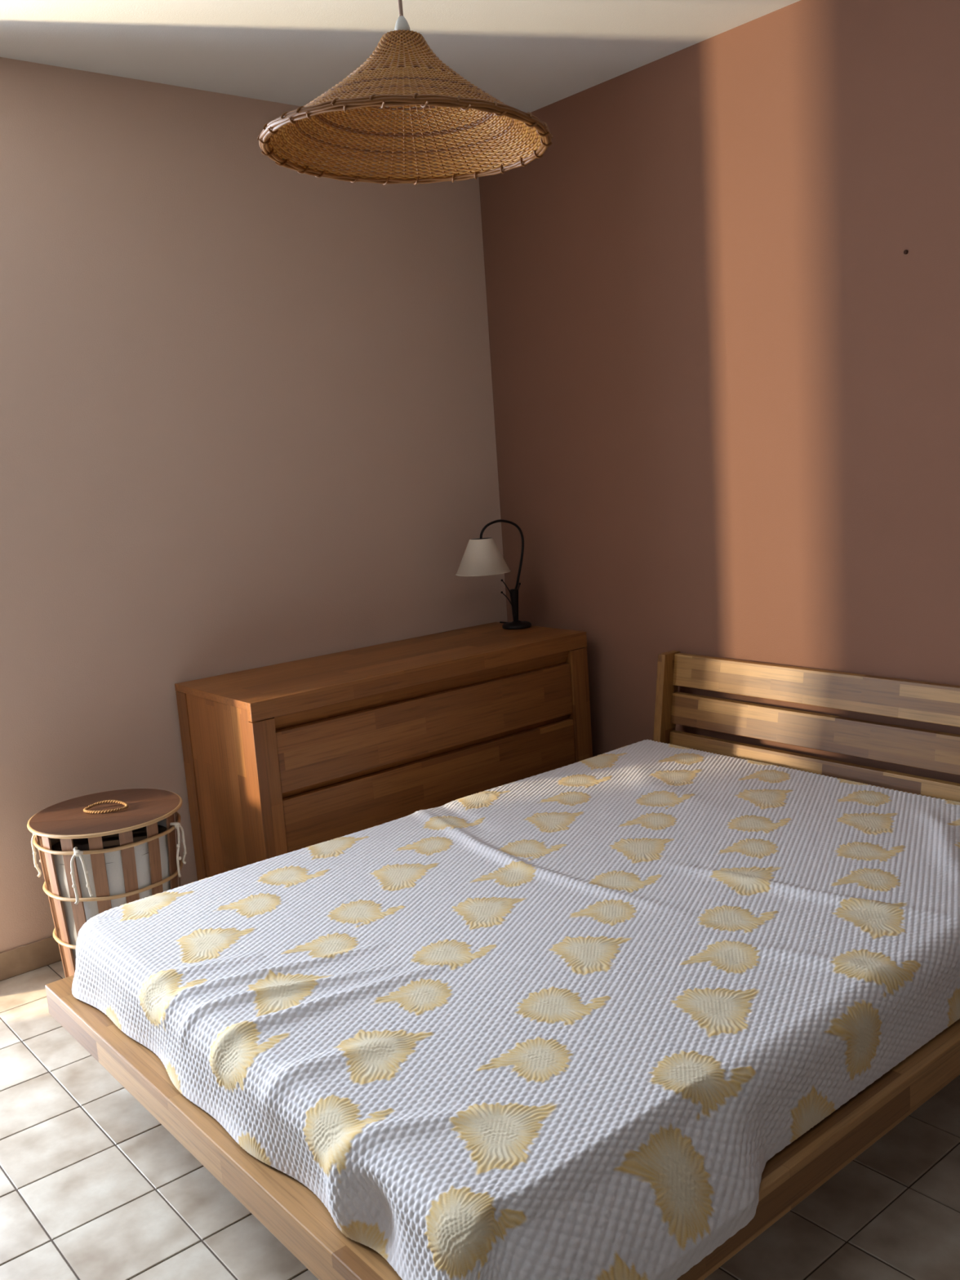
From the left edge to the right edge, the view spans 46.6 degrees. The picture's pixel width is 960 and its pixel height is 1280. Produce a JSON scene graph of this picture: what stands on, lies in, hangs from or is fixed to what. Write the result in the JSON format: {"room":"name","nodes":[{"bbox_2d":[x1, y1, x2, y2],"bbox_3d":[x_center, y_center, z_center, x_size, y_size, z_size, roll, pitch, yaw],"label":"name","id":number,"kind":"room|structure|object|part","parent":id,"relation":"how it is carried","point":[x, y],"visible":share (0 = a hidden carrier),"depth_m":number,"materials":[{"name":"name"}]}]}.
{"room":"bedroom","nodes":[
{"label":"bedroom","id":0,"kind":"room"},
{"bbox_2d":[0,57,507,952],"bbox_3d":[-1.545,-0.268,3.004,4.050,2.500,0.200,-12,12,-39],"label":"wall","id":1,"kind":"structure","parent":0,"point":[246,418],"depth_m":3.39,"materials":[{"name":"beige paint"}]},
{"bbox_2d":[0,935,61,981],"bbox_3d":[-1.396,0.932,3.121,4.050,0.079,0.010,-12,12,-39],"label":"baseboard","id":2,"kind":"structure","parent":1,"relation":"attached to","point":[39,953],"depth_m":3.20,"materials":[{"name":"wood"}]},
{"bbox_2d":[0,0,799,133],"bbox_3d":[-0.309,-1.386,1.203,4.450,0.120,4.350,-12,12,-39],"label":"ceiling","id":3,"kind":"structure","parent":0,"point":[530,55],"depth_m":3.00,"materials":[{"name":"white paint"}]},
{"bbox_2d":[257,0,553,185],"bbox_3d":[-0.135,-1.073,1.662,0.448,0.668,0.449,-2,10,13],"label":"pendant lamp","id":4,"kind":"object","parent":3,"relation":"hanging from","point":[402,70],"visible":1,"depth_m":1.78,"materials":[{"name":"wicker"}]},
{"bbox_3d":[-0.134,-1.156,1.650,0.006,0.442,0.008,-7,10,-17],"label":"cord","id":5,"kind":"part","parent":4,"relation":"part of","materials":[{"name":"white plastic"}]},
{"bbox_2d":[0,960,959,1279],"bbox_3d":[-0.131,1.193,1.630,4.450,0.120,4.350,-12,12,-39],"label":"floor","id":6,"kind":"structure","parent":0,"point":[93,1186],"depth_m":2.10,"materials":[{"name":"tile"}]},
{"bbox_2d":[26,788,186,977],"bbox_3d":[-0.991,0.692,3.040,0.399,0.512,0.399,-12,12,-39],"label":"laundry basket","id":7,"kind":"object","parent":6,"relation":"on","point":[100,852],"visible":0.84,"depth_m":2.91,"materials":[{"name":"brown wood"}]},
{"bbox_3d":[-1.008,0.448,2.999,0.120,0.018,0.068,-4,9,2],"label":"rope handle","id":8,"kind":"part","parent":7,"relation":"part of","materials":[{"name":"beige fabric"}]},
{"bbox_2d":[174,622,592,880],"bbox_3d":[-0.258,0.420,3.692,1.299,0.747,0.482,-12,12,-39],"label":"dresser","id":9,"kind":"object","parent":6,"relation":"on","point":[282,758],"visible":0.59,"depth_m":3.39,"materials":[{"name":"brown wood"}]},
{"bbox_3d":[-0.877,0.513,3.458,0.029,0.724,0.065,-12,12,-39],"label":"post","id":10,"kind":"part","parent":9,"relation":"part of","materials":[{"name":"brown wood"}]},
{"bbox_3d":[-0.744,0.516,3.295,0.022,0.694,0.352,-12,12,-39],"label":"panel","id":11,"kind":"part","parent":9,"relation":"part of","materials":[{"name":"brown wood"}]},
{"bbox_3d":[-0.595,0.544,3.151,0.069,0.724,0.061,-12,12,-39],"label":"post","id":12,"kind":"part","parent":9,"relation":"part of","materials":[{"name":"brown wood"}]},
{"bbox_3d":[-0.140,0.146,3.471,1.146,0.044,0.030,-12,12,-39],"label":"finger rail","id":13,"kind":"part","parent":9,"relation":"part of","materials":[{"name":"brown wood"}]},
{"bbox_3d":[-0.133,0.255,3.490,1.146,0.176,0.027,-12,12,-39],"label":"drawer","id":14,"kind":"part","parent":9,"relation":"part of","materials":[{"name":"brown wood"}]},
{"bbox_3d":[-0.129,0.352,3.509,1.146,0.020,0.020,-12,12,-39],"label":"finger rail","id":15,"kind":"part","parent":9,"relation":"part of","materials":[{"name":"brown wood"}]},
{"bbox_3d":[-0.119,0.454,3.522,1.146,0.184,0.027,-12,12,-39],"label":"drawer","id":16,"kind":"part","parent":9,"relation":"part of","materials":[{"name":"brown wood"}]},
{"bbox_2d":[455,519,531,629],"bbox_3d":[0.047,-0.229,3.975,0.194,0.396,0.307,3,12,37],"label":"table lamp","id":17,"kind":"object","parent":9,"relation":"on","point":[482,556],"visible":1,"depth_m":3.88,"materials":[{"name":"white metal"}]},
{"bbox_3d":[0.007,-0.297,3.918,0.191,0.120,0.191,-12,12,-39],"label":"lamp shade","id":18,"kind":"part","parent":17,"relation":"part of","materials":[{"name":"white fabric"}]},
{"bbox_3d":[0.344,0.353,3.914,0.077,0.724,0.061,-12,12,-39],"label":"post","id":19,"kind":"part","parent":9,"relation":"part of","materials":[{"name":"brown wood"}]},
{"bbox_2d":[44,650,959,1279],"bbox_3d":[0.299,0.596,2.533,2.056,0.703,1.539,-12,12,-39],"label":"platform bed","id":20,"kind":"object","parent":6,"relation":"on","point":[286,1207],"visible":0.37,"depth_m":2.25,"materials":[{"name":"brown wood"}]},
{"bbox_3d":[-0.456,0.864,1.932,0.066,0.070,1.539,-12,12,-39],"label":"foot rail","id":21,"kind":"part","parent":20,"relation":"part of","materials":[{"name":"brown wood"}]},
{"bbox_3d":[0.600,0.291,3.618,0.149,0.498,0.030,-12,12,-39],"label":"headboard post","id":22,"kind":"part","parent":20,"relation":"part of","materials":[{"name":"brown wood"}]},
{"bbox_3d":[0.763,0.772,1.977,1.886,0.070,0.066,-12,12,-39],"label":"rail","id":23,"kind":"part","parent":20,"relation":"part of","materials":[{"name":"brown wood"}]},
{"bbox_3d":[0.273,0.616,2.526,1.835,0.126,1.410,-12,12,-39],"label":"mattress","id":24,"kind":"object","parent":20,"relation":"on","visible":0},
{"bbox_2d":[71,739,959,1279],"bbox_3d":[0.272,0.608,2.495,1.921,0.183,1.551,-12,12,-39],"label":"bedspread","id":25,"kind":"object","parent":24,"relation":"on","point":[569,1022],"visible":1,"depth_m":2.00,"materials":[{"name":"fabric"}]},
{"bbox_2d":[475,0,959,783],"bbox_3d":[1.412,-0.379,2.749,0.200,2.600,4.350,-12,12,-39],"label":"wall","id":26,"kind":"structure","parent":0,"point":[726,384],"depth_m":3.26,"materials":[{"name":"paint"}]}
]}

